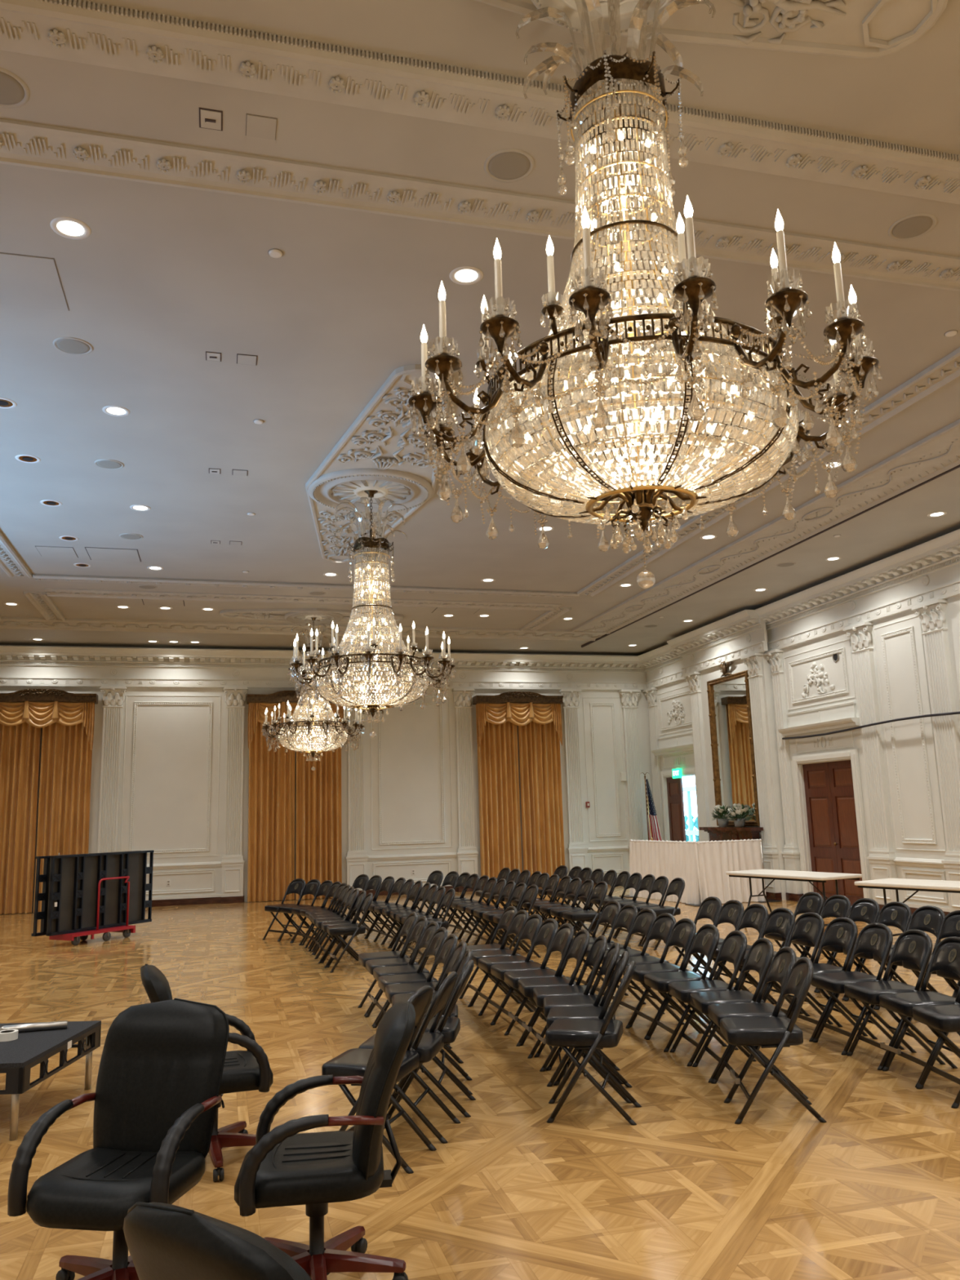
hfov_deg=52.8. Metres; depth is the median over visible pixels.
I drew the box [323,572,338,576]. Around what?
recessed light
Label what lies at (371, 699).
chandelier
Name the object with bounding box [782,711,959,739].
cord
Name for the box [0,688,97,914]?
curtain
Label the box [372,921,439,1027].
folding chair
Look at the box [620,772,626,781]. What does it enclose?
thermostat
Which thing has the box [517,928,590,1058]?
folding chair
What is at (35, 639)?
recessed light
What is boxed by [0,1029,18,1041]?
tape roll
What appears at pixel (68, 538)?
recessed light
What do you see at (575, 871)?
folding chair
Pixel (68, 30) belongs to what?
trim
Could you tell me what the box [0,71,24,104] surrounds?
grille
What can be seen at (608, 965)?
folding chair
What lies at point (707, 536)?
recessed light
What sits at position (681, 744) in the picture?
trim
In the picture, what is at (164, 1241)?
swivel chair
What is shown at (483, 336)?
candle
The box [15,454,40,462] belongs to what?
recessed light
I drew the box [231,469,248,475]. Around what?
access panel
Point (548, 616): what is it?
trim
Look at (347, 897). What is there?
folding chair
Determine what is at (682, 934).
folding chair
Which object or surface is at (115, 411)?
recessed light
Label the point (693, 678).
pilaster
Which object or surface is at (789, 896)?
baseboard
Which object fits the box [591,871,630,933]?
folding chair
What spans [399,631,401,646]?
candle
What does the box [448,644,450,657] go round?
candle
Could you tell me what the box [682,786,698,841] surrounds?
window
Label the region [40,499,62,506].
recessed light
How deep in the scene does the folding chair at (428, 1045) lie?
5.13 m
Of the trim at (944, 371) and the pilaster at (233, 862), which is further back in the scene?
the pilaster at (233, 862)
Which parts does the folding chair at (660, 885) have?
seat, leg, frame, backrest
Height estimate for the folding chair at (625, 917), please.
0.809 m
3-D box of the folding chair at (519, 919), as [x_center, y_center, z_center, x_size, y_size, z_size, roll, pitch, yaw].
[0.172,2.775,8.402,0.507,0.809,0.414,1,-11,-15]
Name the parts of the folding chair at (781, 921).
leg, seat, leg, leg, backrest, frame, leg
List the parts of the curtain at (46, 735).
panel, panel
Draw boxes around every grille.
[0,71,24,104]
[56,338,89,353]
[96,460,121,468]
[139,585,155,588]
[310,591,324,595]
[488,151,529,179]
[644,625,657,627]
[777,563,794,566]
[892,215,933,238]
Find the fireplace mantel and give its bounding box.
[698,826,763,841]
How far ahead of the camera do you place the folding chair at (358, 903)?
11.13 m
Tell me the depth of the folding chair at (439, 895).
11.56 m
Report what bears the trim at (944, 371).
attached to the ceiling
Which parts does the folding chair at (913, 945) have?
leg, seat, leg, joining bracket, leg, frame, backrest, leg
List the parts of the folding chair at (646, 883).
leg, seat, frame, backrest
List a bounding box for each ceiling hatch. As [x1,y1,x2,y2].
[0,252,69,311]
[35,546,78,557]
[84,546,141,561]
[142,599,184,605]
[431,607,479,613]
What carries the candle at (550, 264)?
on the chandelier at (723, 468)
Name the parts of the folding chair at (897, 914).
leg, leg, seat, leg, backrest, frame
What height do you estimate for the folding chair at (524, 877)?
0.809 m
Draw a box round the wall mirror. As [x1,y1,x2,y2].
[706,661,759,826]
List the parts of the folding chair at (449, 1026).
leg, seat, leg, leg, frame, backrest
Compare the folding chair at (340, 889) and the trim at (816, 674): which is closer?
the folding chair at (340, 889)
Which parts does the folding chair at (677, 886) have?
seat, leg, frame, backrest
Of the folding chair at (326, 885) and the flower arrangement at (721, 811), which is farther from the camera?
the flower arrangement at (721, 811)
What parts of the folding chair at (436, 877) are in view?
seat, backrest, frame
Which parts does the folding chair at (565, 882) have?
seat, frame, backrest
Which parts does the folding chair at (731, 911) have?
leg, leg, seat, leg, leg, backrest, frame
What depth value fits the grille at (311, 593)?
15.94 m
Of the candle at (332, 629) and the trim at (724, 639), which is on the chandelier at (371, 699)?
the candle at (332, 629)
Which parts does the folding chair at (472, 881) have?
leg, leg, seat, frame, backrest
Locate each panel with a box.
[31,850,137,936]
[45,849,154,936]
[229,541,241,545]
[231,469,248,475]
[236,353,257,365]
[245,113,277,140]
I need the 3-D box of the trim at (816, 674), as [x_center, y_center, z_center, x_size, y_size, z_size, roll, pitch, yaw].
[5.767,0.660,16.607,0.040,0.581,0.945,1,-11,-15]
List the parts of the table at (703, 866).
plate, drape panel, plate, drape panel, plate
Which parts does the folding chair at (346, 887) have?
leg, seat, leg, frame, backrest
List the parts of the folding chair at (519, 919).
leg, seat, leg, frame, backrest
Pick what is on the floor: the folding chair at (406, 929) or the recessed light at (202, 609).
the folding chair at (406, 929)
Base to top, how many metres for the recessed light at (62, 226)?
0.016 m
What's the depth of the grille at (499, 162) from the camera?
5.55 m
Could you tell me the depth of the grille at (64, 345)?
7.49 m
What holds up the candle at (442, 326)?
on the chandelier at (723, 468)
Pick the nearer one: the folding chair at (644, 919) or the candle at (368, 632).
the folding chair at (644, 919)
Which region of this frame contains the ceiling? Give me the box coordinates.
[0,0,959,655]
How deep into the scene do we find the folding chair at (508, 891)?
12.20 m
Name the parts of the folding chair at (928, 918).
leg, leg, seat, leg, backrest, frame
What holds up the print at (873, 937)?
attached to the folding chair at (877, 939)
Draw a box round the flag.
[640,772,662,840]
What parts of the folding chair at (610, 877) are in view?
seat, leg, backrest, frame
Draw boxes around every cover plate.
[199,107,222,131]
[205,351,221,361]
[208,468,220,474]
[210,540,220,544]
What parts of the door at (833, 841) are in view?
panel, panel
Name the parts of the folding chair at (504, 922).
leg, leg, seat, leg, frame, backrest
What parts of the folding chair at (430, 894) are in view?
leg, seat, frame, backrest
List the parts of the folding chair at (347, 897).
leg, leg, seat, frame, backrest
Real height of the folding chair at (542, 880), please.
0.809 m
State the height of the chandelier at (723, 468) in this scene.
2.808 m
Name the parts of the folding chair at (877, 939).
leg, seat, leg, leg, frame, backrest, leg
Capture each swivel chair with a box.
[7,997,229,1279]
[123,1201,311,1279]
[140,964,273,1182]
[234,1001,415,1279]
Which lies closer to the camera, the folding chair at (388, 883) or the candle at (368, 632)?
the candle at (368, 632)
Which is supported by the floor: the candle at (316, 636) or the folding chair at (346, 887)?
the folding chair at (346, 887)
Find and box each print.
[871,935,876,944]
[910,942,915,951]
[950,951,955,960]
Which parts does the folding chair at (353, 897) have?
leg, leg, seat, leg, frame, backrest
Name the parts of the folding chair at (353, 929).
leg, leg, seat, leg, frame, backrest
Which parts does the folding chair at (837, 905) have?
leg, seat, leg, leg, leg, backrest, frame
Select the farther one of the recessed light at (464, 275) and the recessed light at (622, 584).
the recessed light at (622, 584)
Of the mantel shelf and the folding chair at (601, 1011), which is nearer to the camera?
the folding chair at (601, 1011)
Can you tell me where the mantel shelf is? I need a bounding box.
[698,826,763,833]
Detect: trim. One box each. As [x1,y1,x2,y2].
[0,0,959,204]
[0,118,959,291]
[0,532,32,578]
[0,617,610,640]
[0,645,646,690]
[23,591,65,621]
[33,573,579,597]
[44,588,561,610]
[97,685,127,853]
[110,668,573,679]
[120,695,221,858]
[145,845,628,900]
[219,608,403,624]
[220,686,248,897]
[305,364,452,561]
[345,689,368,890]
[370,696,453,850]
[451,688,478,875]
[474,0,947,57]
[520,607,571,631]
[559,688,588,874]
[569,418,959,634]
[577,347,959,596]
[581,464,959,647]
[582,697,627,841]
[618,688,644,858]
[637,644,685,688]
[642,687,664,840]
[650,684,699,840]
[659,575,929,674]
[666,609,768,675]
[666,700,684,724]
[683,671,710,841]
[689,634,751,661]
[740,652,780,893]
[754,528,959,651]
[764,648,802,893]
[777,638,872,898]
[801,662,834,697]
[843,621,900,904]
[873,615,946,851]
[893,857,950,911]
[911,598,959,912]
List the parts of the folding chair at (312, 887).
leg, seat, leg, leg, frame, backrest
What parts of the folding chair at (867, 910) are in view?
leg, leg, seat, leg, leg, backrest, frame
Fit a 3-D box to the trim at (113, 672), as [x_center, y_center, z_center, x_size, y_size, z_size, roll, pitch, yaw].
[-3.986,0.736,21.039,12.750,0.150,0.022,1,-11,-15]
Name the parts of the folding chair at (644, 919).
seat, leg, frame, backrest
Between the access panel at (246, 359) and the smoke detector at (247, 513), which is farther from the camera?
the smoke detector at (247, 513)
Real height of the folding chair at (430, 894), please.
0.809 m
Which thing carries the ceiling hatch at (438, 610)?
attached to the ceiling
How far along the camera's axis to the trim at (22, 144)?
5.74 m
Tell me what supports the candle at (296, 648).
on the chandelier at (371, 699)
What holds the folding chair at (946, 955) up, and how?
on the floor
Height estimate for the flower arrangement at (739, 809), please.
0.453 m
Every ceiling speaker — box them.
[0,67,30,108]
[53,337,93,355]
[93,458,124,469]
[119,533,142,539]
[137,584,156,589]
[308,591,325,595]
[484,148,533,182]
[644,624,657,627]
[776,562,795,567]
[888,213,937,240]
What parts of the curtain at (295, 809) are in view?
panel, panel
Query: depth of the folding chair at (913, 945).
6.36 m
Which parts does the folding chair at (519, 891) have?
leg, seat, leg, leg, leg, frame, backrest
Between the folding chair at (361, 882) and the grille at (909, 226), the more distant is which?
the folding chair at (361, 882)
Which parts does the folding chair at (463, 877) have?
leg, leg, leg, backrest, frame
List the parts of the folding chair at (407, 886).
leg, leg, seat, leg, frame, backrest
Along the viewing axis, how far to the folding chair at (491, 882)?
13.04 m
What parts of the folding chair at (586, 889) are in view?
seat, leg, frame, backrest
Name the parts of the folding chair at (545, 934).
leg, joining bracket, seat, leg, leg, frame, backrest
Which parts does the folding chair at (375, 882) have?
leg, leg, backrest, frame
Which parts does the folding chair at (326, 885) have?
leg, seat, leg, backrest, frame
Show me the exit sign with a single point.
(677, 772)
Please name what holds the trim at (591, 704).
attached to the wall at (171, 799)
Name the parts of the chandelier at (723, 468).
flame bulb, flame bulb, candle arm, candle arm, flame bulb, candle arm, flame bulb, candle post, candle arm, flame bulb, candle arm, flame bulb, candle post, flame bulb, candle arm, chain, gilt frame, flame bulb, candle arm, candle post, flame bulb, candle arm, flame bulb, candle post, candle arm, flame bulb, candle arm, candle arm, candle arm, flame bulb, flame bulb, flame bulb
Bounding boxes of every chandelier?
[261,617,364,770]
[288,489,456,737]
[406,0,882,589]
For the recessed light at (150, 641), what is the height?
0.016 m
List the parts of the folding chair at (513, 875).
seat, backrest, frame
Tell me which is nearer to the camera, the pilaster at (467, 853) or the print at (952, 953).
the print at (952, 953)
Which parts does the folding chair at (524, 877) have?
seat, backrest, frame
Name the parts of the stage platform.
frame, leg, frame, frame, leg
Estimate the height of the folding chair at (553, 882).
0.809 m
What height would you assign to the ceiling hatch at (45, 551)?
0.016 m
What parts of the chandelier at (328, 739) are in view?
candle arm, candle arm, candle arm, gilt frame, chain, candle arm, candle arm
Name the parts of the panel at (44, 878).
truss rail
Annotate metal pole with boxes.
[0,1020,67,1032]
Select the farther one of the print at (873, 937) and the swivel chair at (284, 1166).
the print at (873, 937)
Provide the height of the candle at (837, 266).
0.215 m
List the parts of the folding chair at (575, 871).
seat, backrest, frame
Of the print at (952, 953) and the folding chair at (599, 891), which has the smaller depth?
the print at (952, 953)
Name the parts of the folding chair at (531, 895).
seat, leg, leg, leg, frame, backrest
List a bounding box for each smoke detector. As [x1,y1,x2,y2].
[246,512,255,515]
[253,418,264,424]
[267,248,283,257]
[943,329,957,337]
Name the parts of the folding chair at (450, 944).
seat, frame, backrest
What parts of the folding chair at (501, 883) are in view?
leg, seat, leg, leg, frame, backrest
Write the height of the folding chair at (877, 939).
0.809 m
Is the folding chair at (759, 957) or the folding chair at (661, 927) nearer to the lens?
the folding chair at (759, 957)
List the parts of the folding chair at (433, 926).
leg, seat, frame, backrest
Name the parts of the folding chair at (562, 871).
seat, backrest, frame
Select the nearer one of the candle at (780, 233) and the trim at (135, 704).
the candle at (780, 233)
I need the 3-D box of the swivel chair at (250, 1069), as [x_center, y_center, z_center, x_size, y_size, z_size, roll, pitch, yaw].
[-1.357,2.100,4.846,0.681,0.959,0.615,3,-11,-22]
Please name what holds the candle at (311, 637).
on the chandelier at (371, 699)
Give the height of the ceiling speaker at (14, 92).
0.009 m
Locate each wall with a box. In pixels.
[0,644,653,914]
[657,595,959,907]
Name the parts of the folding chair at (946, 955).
leg, seat, leg, leg, frame, leg, backrest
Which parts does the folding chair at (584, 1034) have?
leg, seat, leg, leg, frame, backrest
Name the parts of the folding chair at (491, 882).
leg, seat, leg, leg, frame, backrest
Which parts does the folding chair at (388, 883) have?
leg, leg, leg, seat, leg, frame, backrest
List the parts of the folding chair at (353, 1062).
leg, seat, leg, leg, frame, backrest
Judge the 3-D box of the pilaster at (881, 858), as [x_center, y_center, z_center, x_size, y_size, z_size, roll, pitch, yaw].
[6.081,1.885,15.059,0.183,4.330,0.555,1,-11,-15]
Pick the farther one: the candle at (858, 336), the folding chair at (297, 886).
the folding chair at (297, 886)
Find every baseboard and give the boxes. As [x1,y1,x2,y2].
[151,880,597,906]
[765,891,950,915]
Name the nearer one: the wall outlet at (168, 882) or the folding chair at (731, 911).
the folding chair at (731, 911)
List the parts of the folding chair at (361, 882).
backrest, frame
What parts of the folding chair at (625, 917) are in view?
leg, seat, frame, backrest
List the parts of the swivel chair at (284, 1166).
padded arm, leg, padded arm, leg, seat, leg, leg, armrest, armrest, leg, backrest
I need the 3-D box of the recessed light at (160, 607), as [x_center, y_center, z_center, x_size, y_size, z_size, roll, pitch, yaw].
[-5.444,-0.554,16.740,0.236,0.016,0.236,1,-11,-15]
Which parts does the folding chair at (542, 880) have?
seat, backrest, frame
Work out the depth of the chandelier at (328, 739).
16.89 m
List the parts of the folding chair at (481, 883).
leg, seat, leg, leg, frame, backrest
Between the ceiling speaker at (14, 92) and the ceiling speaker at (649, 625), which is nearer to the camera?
the ceiling speaker at (14, 92)
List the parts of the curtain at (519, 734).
panel, panel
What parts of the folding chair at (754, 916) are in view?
leg, seat, leg, backrest, frame, leg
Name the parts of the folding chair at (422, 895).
leg, seat, frame, backrest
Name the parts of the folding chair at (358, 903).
leg, leg, seat, leg, frame, backrest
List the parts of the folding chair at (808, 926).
leg, leg, leg, backrest, frame, leg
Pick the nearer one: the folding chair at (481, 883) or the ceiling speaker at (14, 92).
the ceiling speaker at (14, 92)
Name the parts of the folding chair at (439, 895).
seat, frame, backrest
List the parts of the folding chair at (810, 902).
seat, leg, leg, leg, backrest, frame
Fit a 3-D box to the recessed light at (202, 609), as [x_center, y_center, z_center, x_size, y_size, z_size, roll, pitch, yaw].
[-4.758,-0.540,16.923,0.236,0.016,0.236,1,-11,-15]
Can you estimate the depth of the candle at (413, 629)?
10.24 m
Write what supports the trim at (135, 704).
attached to the wall at (171, 799)
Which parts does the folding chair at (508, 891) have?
leg, seat, leg, leg, leg, frame, backrest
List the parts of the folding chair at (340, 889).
leg, leg, seat, frame, backrest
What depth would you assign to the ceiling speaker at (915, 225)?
6.25 m
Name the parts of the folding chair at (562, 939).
leg, joining bracket, seat, leg, frame, backrest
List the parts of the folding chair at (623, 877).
seat, frame, backrest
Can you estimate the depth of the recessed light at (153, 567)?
14.10 m
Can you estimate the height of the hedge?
1.652 m
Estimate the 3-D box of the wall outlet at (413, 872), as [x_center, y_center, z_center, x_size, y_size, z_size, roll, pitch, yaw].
[-1.445,5.038,20.973,0.080,0.120,0.016,1,-11,-15]
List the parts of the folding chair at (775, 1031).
joining bracket, leg, seat, leg, leg, leg, frame, backrest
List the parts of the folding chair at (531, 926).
leg, seat, leg, leg, leg, frame, backrest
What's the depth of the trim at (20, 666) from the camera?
20.64 m
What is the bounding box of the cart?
[48,875,135,945]
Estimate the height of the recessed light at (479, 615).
0.016 m
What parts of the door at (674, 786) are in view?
panel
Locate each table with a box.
[619,839,782,906]
[725,869,862,925]
[854,878,959,936]
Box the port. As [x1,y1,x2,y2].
[832,652,839,662]
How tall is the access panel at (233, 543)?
0.016 m
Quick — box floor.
[0,884,959,1279]
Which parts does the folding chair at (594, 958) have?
leg, leg, seat, frame, backrest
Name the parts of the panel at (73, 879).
truss rail, truss rail, truss rail, truss rail, truss rail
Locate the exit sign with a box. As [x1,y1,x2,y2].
[671,767,682,778]
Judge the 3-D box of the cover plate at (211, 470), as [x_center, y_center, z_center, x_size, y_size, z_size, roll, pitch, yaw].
[-2.813,-1.792,10.261,0.120,0.022,0.150,1,-11,-15]
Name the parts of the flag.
gold cord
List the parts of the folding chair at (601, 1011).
leg, leg, seat, leg, leg, frame, backrest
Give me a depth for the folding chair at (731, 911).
8.87 m
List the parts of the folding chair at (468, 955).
leg, seat, leg, leg, frame, backrest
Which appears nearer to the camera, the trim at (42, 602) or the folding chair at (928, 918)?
the folding chair at (928, 918)
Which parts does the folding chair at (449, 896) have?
leg, seat, frame, backrest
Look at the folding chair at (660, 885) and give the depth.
12.24 m
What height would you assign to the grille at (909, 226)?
0.008 m
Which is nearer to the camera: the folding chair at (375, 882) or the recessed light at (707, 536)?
the recessed light at (707, 536)
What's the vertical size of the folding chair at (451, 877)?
0.809 m
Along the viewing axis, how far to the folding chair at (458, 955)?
6.52 m
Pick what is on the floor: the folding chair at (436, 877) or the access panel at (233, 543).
the folding chair at (436, 877)
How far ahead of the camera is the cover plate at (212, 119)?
5.11 m
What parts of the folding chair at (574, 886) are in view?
seat, frame, backrest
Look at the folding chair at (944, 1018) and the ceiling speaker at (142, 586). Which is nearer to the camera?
the folding chair at (944, 1018)
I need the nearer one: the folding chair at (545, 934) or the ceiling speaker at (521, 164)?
the ceiling speaker at (521, 164)
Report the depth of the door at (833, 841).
16.18 m
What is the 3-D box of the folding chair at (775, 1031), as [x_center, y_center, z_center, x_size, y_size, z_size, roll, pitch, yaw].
[1.613,2.196,5.413,0.507,0.809,0.513,-3,-10,5]
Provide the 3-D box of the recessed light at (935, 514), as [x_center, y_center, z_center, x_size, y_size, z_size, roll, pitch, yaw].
[5.923,-1.631,12.540,0.236,0.016,0.236,1,-11,-15]
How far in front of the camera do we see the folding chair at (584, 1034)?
5.28 m
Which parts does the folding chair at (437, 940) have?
seat, frame, backrest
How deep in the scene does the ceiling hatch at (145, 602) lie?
16.29 m
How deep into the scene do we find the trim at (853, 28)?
4.52 m
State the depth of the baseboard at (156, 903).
19.78 m
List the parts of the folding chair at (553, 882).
seat, frame, backrest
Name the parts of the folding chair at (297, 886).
leg, seat, leg, leg, leg, frame, backrest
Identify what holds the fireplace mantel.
on the floor
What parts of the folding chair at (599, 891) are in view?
leg, leg, seat, leg, leg, frame, backrest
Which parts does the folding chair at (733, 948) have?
leg, seat, leg, leg, leg, frame, backrest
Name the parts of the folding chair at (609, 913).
leg, seat, frame, backrest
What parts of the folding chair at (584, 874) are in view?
seat, backrest, frame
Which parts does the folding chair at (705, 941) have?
leg, seat, leg, leg, leg, frame, backrest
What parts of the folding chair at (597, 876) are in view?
seat, backrest, frame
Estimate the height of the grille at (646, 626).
0.008 m
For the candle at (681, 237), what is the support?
on the chandelier at (723, 468)
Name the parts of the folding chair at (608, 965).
leg, leg, seat, leg, frame, leg, backrest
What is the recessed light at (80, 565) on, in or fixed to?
in the ceiling
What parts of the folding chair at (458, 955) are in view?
seat, leg, frame, backrest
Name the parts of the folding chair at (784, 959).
leg, seat, frame, leg, backrest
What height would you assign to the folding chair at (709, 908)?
0.809 m
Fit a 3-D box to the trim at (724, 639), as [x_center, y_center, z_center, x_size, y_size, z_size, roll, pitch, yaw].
[4.662,0.113,19.357,0.400,0.760,3.301,1,-11,-15]
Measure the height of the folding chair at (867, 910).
0.809 m
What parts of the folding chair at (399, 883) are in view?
leg, seat, leg, frame, backrest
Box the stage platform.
[0,1020,101,1141]
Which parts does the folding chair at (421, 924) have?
joining bracket, leg, leg, seat, frame, backrest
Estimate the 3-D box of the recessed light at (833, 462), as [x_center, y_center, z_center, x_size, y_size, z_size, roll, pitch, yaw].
[3.867,-1.921,10.607,0.236,0.016,0.236,1,-11,-15]
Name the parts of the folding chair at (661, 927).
leg, leg, seat, frame, backrest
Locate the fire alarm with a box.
[585,801,590,807]
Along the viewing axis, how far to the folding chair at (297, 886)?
13.75 m
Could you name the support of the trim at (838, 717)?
attached to the wall at (914, 798)
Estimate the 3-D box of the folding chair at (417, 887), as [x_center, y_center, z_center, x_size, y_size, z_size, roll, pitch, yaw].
[-1.008,3.578,12.677,0.507,0.809,0.414,2,-11,-17]
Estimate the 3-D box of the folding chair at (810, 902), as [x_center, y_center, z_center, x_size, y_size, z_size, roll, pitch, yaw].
[3.059,2.866,9.363,0.507,0.809,0.414,1,-11,-15]
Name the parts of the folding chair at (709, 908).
leg, leg, leg, leg, backrest, frame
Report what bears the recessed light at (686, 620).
in the ceiling
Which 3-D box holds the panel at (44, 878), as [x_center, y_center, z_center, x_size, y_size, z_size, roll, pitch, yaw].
[-5.733,3.684,14.211,0.083,1.075,1.820,-7,-12,28]
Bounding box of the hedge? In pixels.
[684,814,698,841]
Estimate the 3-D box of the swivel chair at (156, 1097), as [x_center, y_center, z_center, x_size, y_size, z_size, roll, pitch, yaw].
[-1.265,1.856,3.505,0.644,0.959,0.656,-4,-10,11]
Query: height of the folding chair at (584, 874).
0.809 m
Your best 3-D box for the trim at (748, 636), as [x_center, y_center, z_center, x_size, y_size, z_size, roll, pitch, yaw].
[4.788,0.171,19.421,0.022,0.150,2.450,1,-11,-15]
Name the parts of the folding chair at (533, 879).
backrest, frame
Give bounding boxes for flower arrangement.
[711,804,732,826]
[727,803,754,827]
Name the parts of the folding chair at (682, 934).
leg, seat, leg, leg, frame, leg, backrest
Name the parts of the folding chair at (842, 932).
leg, leg, seat, leg, frame, backrest, leg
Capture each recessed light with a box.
[0,397,17,408]
[4,602,19,605]
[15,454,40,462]
[31,638,44,640]
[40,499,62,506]
[49,217,90,239]
[58,535,78,541]
[73,563,91,567]
[102,405,129,416]
[115,605,129,608]
[129,504,151,511]
[146,565,164,570]
[146,640,158,642]
[158,606,172,609]
[168,640,179,643]
[189,640,200,643]
[200,608,214,610]
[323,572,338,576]
[442,613,454,617]
[448,266,483,284]
[478,614,490,617]
[480,578,495,582]
[536,525,554,531]
[561,617,573,620]
[618,583,632,586]
[682,619,693,622]
[699,534,717,539]
[753,588,767,591]
[791,308,801,319]
[821,461,842,468]
[825,556,841,560]
[927,511,946,517]
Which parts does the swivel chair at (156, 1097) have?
padded arm, armrest, leg, leg, seat, leg, leg, leg, backrest, padded arm, armrest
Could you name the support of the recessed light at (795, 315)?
in the ceiling
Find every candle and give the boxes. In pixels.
[295,640,297,656]
[302,651,305,665]
[310,635,312,651]
[315,635,317,649]
[331,628,333,643]
[335,632,337,648]
[367,630,369,646]
[373,625,375,639]
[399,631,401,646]
[412,628,414,643]
[421,342,427,377]
[426,634,428,649]
[439,300,446,337]
[442,638,445,653]
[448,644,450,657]
[481,313,488,347]
[493,258,502,298]
[546,254,555,292]
[582,227,591,269]
[677,232,686,262]
[684,216,695,259]
[771,267,777,275]
[776,230,787,271]
[831,344,839,378]
[833,262,844,302]
[854,315,860,340]
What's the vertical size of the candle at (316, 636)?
0.200 m
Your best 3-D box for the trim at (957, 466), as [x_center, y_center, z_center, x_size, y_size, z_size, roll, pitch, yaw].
[5.321,-1.967,10.466,0.035,0.056,23.650,1,-11,-15]
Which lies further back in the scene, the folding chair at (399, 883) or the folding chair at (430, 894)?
the folding chair at (399, 883)
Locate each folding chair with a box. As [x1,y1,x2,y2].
[262,878,306,941]
[277,879,320,943]
[289,880,333,945]
[298,881,341,948]
[304,883,346,951]
[308,884,351,955]
[311,886,354,959]
[315,888,359,963]
[320,890,366,968]
[321,985,436,1173]
[326,893,373,973]
[330,874,368,930]
[343,875,382,935]
[355,875,395,938]
[357,911,417,1016]
[358,971,461,1143]
[364,916,427,1026]
[366,877,405,940]
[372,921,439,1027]
[373,879,413,944]
[377,927,450,1044]
[382,880,422,948]
[385,933,457,1048]
[386,960,475,1119]
[389,882,431,951]
[391,941,468,1075]
[395,884,438,951]
[395,949,473,1098]
[401,886,445,957]
[408,870,443,915]
[417,888,455,964]
[422,871,459,927]
[439,872,471,929]
[447,873,479,933]
[450,875,488,938]
[457,876,497,942]
[458,906,517,1006]
[465,878,506,945]
[467,909,528,1012]
[473,880,515,946]
[475,867,510,923]
[478,914,542,1024]
[482,882,528,952]
[484,868,519,924]
[490,918,558,1035]
[493,870,530,908]
[493,884,541,957]
[503,923,573,1046]
[504,871,542,915]
[511,872,549,915]
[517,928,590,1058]
[522,874,559,923]
[532,875,571,927]
[532,935,607,1071]
[534,865,568,919]
[539,877,582,936]
[542,942,623,1086]
[545,960,641,1125]
[546,866,582,923]
[546,951,632,1103]
[550,879,594,934]
[555,867,592,922]
[562,881,608,937]
[566,868,605,926]
[570,900,621,988]
[578,870,617,931]
[584,904,639,1000]
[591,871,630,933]
[600,908,656,1011]
[601,872,644,937]
[613,874,655,938]
[613,913,675,1026]
[624,918,702,1039]
[633,875,668,946]
[640,877,684,950]
[644,924,727,1052]
[663,896,721,980]
[667,930,756,1066]
[689,937,773,1083]
[693,899,744,990]
[704,903,774,1004]
[707,946,808,1102]
[720,956,826,1124]
[727,907,803,1013]
[762,912,833,1024]
[764,892,823,959]
[787,917,867,1041]
[791,894,851,992]
[810,923,904,1055]
[816,897,879,1000]
[842,902,911,1008]
[844,928,946,1070]
[872,905,945,1009]
[878,936,959,1087]
[902,910,959,1017]
[911,995,959,1108]
[936,969,959,997]
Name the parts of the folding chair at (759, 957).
leg, seat, leg, leg, frame, backrest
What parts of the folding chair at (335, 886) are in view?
leg, leg, seat, frame, backrest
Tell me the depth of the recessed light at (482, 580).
15.38 m
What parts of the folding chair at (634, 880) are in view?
leg, seat, frame, backrest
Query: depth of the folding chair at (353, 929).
10.68 m
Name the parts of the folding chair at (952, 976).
seat, leg, leg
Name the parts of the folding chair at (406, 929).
leg, leg, seat, frame, backrest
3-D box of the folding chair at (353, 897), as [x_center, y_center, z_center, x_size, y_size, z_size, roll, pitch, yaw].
[-1.695,3.393,11.544,0.507,0.809,0.414,1,-11,-15]
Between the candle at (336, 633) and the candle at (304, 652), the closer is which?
the candle at (336, 633)
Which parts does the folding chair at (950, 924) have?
seat, leg, frame, leg, backrest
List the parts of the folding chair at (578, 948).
leg, joining bracket, seat, leg, frame, backrest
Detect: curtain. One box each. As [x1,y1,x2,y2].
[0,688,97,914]
[246,690,343,902]
[472,691,564,887]
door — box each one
[666,777,686,841]
[802,760,863,906]
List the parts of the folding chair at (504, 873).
seat, backrest, frame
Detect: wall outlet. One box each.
[166,880,170,886]
[411,869,415,875]
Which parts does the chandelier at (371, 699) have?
candle arm, candle arm, candle arm, candle arm, chain, gilt frame, candle post, candle arm, candle post, candle arm, candle arm, candle arm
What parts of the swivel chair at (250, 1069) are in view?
backrest, leg, lever, leg, leg, padded arm, seat, padded arm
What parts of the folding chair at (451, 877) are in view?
backrest, frame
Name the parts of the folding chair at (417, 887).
leg, leg, seat, leg, frame, backrest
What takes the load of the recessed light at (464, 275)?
in the ceiling
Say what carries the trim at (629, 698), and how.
attached to the wall at (171, 799)
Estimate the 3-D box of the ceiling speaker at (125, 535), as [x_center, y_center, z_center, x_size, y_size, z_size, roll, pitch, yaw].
[-4.508,-1.336,12.508,0.290,0.009,0.290,1,-11,-15]
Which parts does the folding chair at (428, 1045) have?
seat, leg, leg, leg, frame, backrest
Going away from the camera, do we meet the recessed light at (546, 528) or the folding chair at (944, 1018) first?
the folding chair at (944, 1018)

